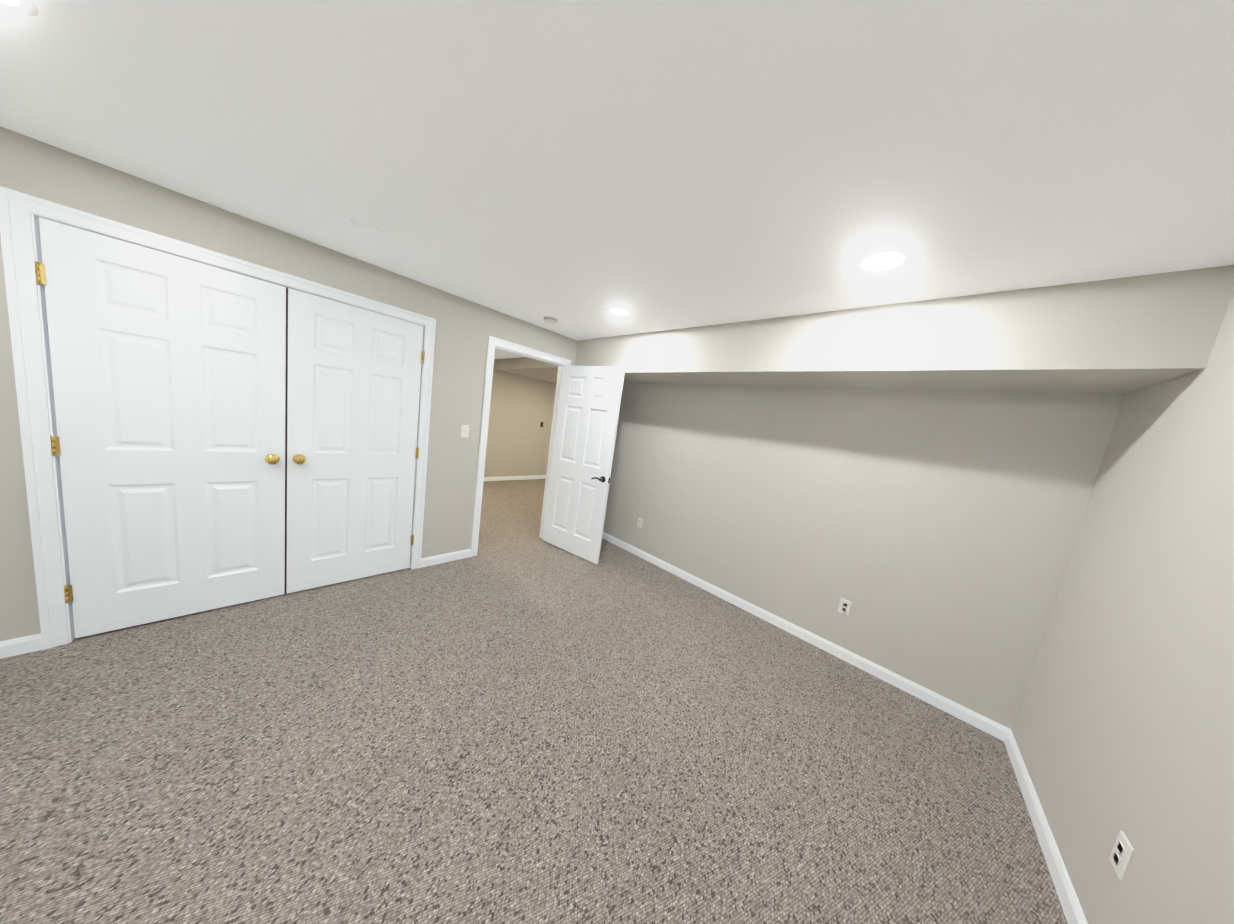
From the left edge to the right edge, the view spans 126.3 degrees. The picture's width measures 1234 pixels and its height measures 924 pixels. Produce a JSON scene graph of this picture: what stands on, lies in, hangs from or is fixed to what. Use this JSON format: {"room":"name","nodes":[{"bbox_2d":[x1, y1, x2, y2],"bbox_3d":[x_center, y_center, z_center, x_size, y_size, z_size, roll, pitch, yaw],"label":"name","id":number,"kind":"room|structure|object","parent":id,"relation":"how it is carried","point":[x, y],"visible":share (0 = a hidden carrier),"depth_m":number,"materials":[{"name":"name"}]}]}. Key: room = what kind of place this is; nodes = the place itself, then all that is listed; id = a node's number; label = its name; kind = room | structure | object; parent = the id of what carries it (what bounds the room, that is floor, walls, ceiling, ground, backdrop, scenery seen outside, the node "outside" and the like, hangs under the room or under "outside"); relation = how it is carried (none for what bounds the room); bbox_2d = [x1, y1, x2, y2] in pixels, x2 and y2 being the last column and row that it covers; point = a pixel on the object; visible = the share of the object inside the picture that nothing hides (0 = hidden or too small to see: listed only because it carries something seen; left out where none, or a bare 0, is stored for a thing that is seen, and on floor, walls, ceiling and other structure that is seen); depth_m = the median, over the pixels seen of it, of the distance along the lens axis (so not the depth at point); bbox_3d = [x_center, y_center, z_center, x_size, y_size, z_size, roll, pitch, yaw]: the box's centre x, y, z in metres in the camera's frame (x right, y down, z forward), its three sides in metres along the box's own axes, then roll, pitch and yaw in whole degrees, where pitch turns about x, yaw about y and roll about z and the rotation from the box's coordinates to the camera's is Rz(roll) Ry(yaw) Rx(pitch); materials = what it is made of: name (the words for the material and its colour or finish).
{"room":"empty basement bedroom","nodes":[
{"label":"empty basement bedroom","id":0,"kind":"room"},
{"bbox_2d":[0,126,576,640],"bbox_3d":[-1.084,-0.231,3.264,0.120,2.355,5.660,14,10,42],"label":"wall","id":1,"kind":"structure","parent":0,"point":[54,174],"depth_m":1.81,"materials":[{"name":"grey paint"}]},
{"bbox_2d":[35,217,285,637],"bbox_3d":[-2.423,-0.075,1.750,0.108,2.030,0.772,14,10,42],"label":"closet door","id":2,"kind":"structure","parent":1,"relation":"in","point":[168,441],"depth_m":1.70,"materials":[{"name":"white paint"}]},
{"bbox_2d":[0,186,435,649],"bbox_3d":[-2.213,-0.094,2.082,0.124,2.070,1.551,14,10,42],"label":"door frame","id":3,"kind":"structure","parent":1,"relation":"attached to","point":[49,382],"depth_m":1.53,"materials":[{"name":"white paint"}]},
{"bbox_2d":[285,287,424,593],"bbox_3d":[-1.898,-0.074,2.317,0.108,2.030,0.772,14,10,42],"label":"closet door","id":4,"kind":"structure","parent":1,"relation":"in","point":[352,384],"depth_m":2.27,"materials":[{"name":"white paint"}]},
{"bbox_2d":[421,549,470,567],"bbox_3d":[-1.594,0.897,2.927,0.014,0.082,0.435,14,10,42],"label":"baseboard","id":5,"kind":"structure","parent":1,"relation":"attached to","point":[432,560],"depth_m":2.91,"materials":[{"name":"white paint"}]},
{"bbox_2d":[460,425,468,437],"bbox_3d":[-1.377,-0.277,2.831,0.019,0.115,0.070,14,10,42],"label":"light switch","id":6,"kind":"object","parent":1,"relation":"attached to","point":[464,431],"visible":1,"depth_m":2.83,"materials":[{"name":"white plastic"}]},
{"bbox_2d":[477,345,562,550],"bbox_3d":[-1.037,-0.091,3.353,0.124,2.070,0.846,14,10,42],"label":"door frame","id":7,"kind":"structure","parent":1,"relation":"attached to","point":[553,428],"depth_m":3.61,"materials":[{"name":"white paint"}]},
{"bbox_2d":[471,336,570,556],"bbox_3d":[-0.984,-0.102,3.304,0.018,2.119,0.944,14,10,42],"label":"trim","id":8,"kind":"structure","parent":1,"relation":"attached to","point":[493,341],"depth_m":2.99,"materials":[{"name":"white paint"}]},
{"bbox_2d":[543,365,624,563],"bbox_3d":[-0.383,0.002,3.394,0.815,2.030,0.222,14,10,42],"label":"entry door","id":9,"kind":"structure","parent":1,"relation":"in","point":[589,403],"depth_m":3.33,"materials":[{"name":"white paint"}]},
{"bbox_2d":[484,359,555,476],"bbox_3d":[-3.206,-0.789,5.311,0.120,2.355,5.540,14,10,42],"label":"wall","id":10,"kind":"structure","parent":0,"point":[518,436],"depth_m":6.49,"materials":[{"name":"grey paint"}]},
{"bbox_2d":[484,475,545,480],"bbox_3d":[-3.355,0.340,5.364,0.014,0.082,5.420,14,10,42],"label":"baseboard","id":11,"kind":"structure","parent":10,"relation":"attached to","point":[514,478],"depth_m":6.61,"materials":[{"name":"white paint"}]},
{"bbox_2d":[494,357,557,382],"bbox_3d":[-0.725,-1.573,5.524,2.880,0.185,1.620,14,10,42],"label":"soffit","id":12,"kind":"structure","parent":0,"point":[533,368],"depth_m":5.43,"materials":[{"name":"beige paint"}]},
{"bbox_2d":[0,479,1067,923],"bbox_3d":[-0.969,1.048,3.155,6.906,0.100,5.660,14,10,42],"label":"floor","id":13,"kind":"structure","parent":0,"point":[516,721],"depth_m":1.33,"materials":[{"name":"carpet"}]},
{"bbox_2d":[0,0,1233,358],"bbox_3d":[-0.631,-1.364,2.848,6.906,0.100,5.660,14,10,42],"label":"ceiling","id":14,"kind":"structure","parent":0,"point":[576,168],"depth_m":0.94,"materials":[{"name":"white paint"}]},
{"bbox_2d":[0,0,38,16],"bbox_3d":[-1.562,-1.171,0.733,0.194,0.006,0.194,14,10,42],"label":"recessed light","id":15,"kind":"object","parent":14,"relation":"in","point":[26,7],"visible":1,"depth_m":0.81,"materials":[{"name":"white plastic"}]},
{"bbox_2d":[349,218,380,233],"bbox_3d":[-1.349,-1.262,1.676,0.132,0.006,0.132,14,10,42],"label":"cover plate","id":16,"kind":"object","parent":14,"relation":"attached to","point":[365,226],"visible":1,"depth_m":1.67,"materials":[{"name":"white paint"}]},
{"bbox_2d":[543,316,557,323],"bbox_3d":[-0.609,-1.293,2.861,0.132,0.037,0.132,14,10,42],"label":"smoke detector","id":17,"kind":"object","parent":14,"relation":"attached to","point":[550,320],"visible":1,"depth_m":2.82,"materials":[{"name":"white plastic"}]},
{"bbox_2d":[607,307,631,315],"bbox_3d":[0.019,-1.165,2.423,0.194,0.006,0.194,14,10,42],"label":"recessed light","id":18,"kind":"object","parent":14,"relation":"in","point":[619,311],"visible":1,"depth_m":2.41,"materials":[{"name":"white plastic"}]},
{"bbox_2d":[855,248,911,272],"bbox_3d":[1.154,-0.870,1.359,0.194,0.006,0.194,14,10,42],"label":"recessed light","id":19,"kind":"object","parent":14,"relation":"in","point":[884,260],"visible":1,"depth_m":1.35,"materials":[{"name":"white plastic"}]},
{"bbox_2d":[603,383,1123,728],"bbox_3d":[1.184,0.134,2.889,3.786,2.355,0.120,14,10,42],"label":"wall","id":20,"kind":"structure","parent":0,"point":[930,534],"depth_m":2.18,"materials":[{"name":"grey paint"}]},
{"bbox_2d":[637,517,642,527],"bbox_3d":[0.267,0.711,3.648,0.070,0.115,0.008,14,10,42],"label":"electrical outlet","id":21,"kind":"object","parent":20,"relation":"attached to","point":[640,522],"visible":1,"depth_m":3.64,"materials":[{"name":"white plastic"}]},
{"bbox_2d":[602,532,1003,738],"bbox_3d":[0.926,1.236,3.034,3.630,0.082,0.014,14,10,42],"label":"baseboard","id":22,"kind":"structure","parent":20,"relation":"attached to","point":[981,722],"depth_m":2.34,"materials":[{"name":"white paint"}]},
{"bbox_2d":[838,598,851,616],"bbox_3d":[1.696,1.082,2.325,0.070,0.115,0.008,14,10,42],"label":"electrical outlet","id":23,"kind":"object","parent":20,"relation":"attached to","point":[844,607],"visible":1,"depth_m":2.32,"materials":[{"name":"white plastic"}]},
{"bbox_2d":[575,265,1233,393],"bbox_3d":[1.042,-0.858,2.550,3.666,0.359,0.574,14,10,42],"label":"soffit","id":24,"kind":"structure","parent":0,"point":[1124,335],"depth_m":1.56,"materials":[{"name":"grey paint"}]},
{"bbox_2d":[1011,291,1233,923],"bbox_3d":[1.094,0.471,0.141,0.120,2.355,4.035,14,10,42],"label":"wall","id":25,"kind":"structure","parent":0,"point":[1124,720],"depth_m":1.08,"materials":[{"name":"grey paint"}]},
{"bbox_2d":[1000,726,1087,923],"bbox_3d":[0.930,1.576,0.372,0.014,0.082,3.915,14,10,42],"label":"baseboard","id":26,"kind":"structure","parent":25,"relation":"attached to","point":[1044,834],"depth_m":1.30,"materials":[{"name":"white paint"}]},
{"bbox_2d":[1109,830,1133,880],"bbox_3d":[1.591,1.241,0.988,0.008,0.115,0.070,14,10,42],"label":"electrical outlet","id":27,"kind":"object","parent":25,"relation":"attached to","point":[1121,855],"visible":1,"depth_m":0.98,"materials":[{"name":"white plastic"}]}
]}

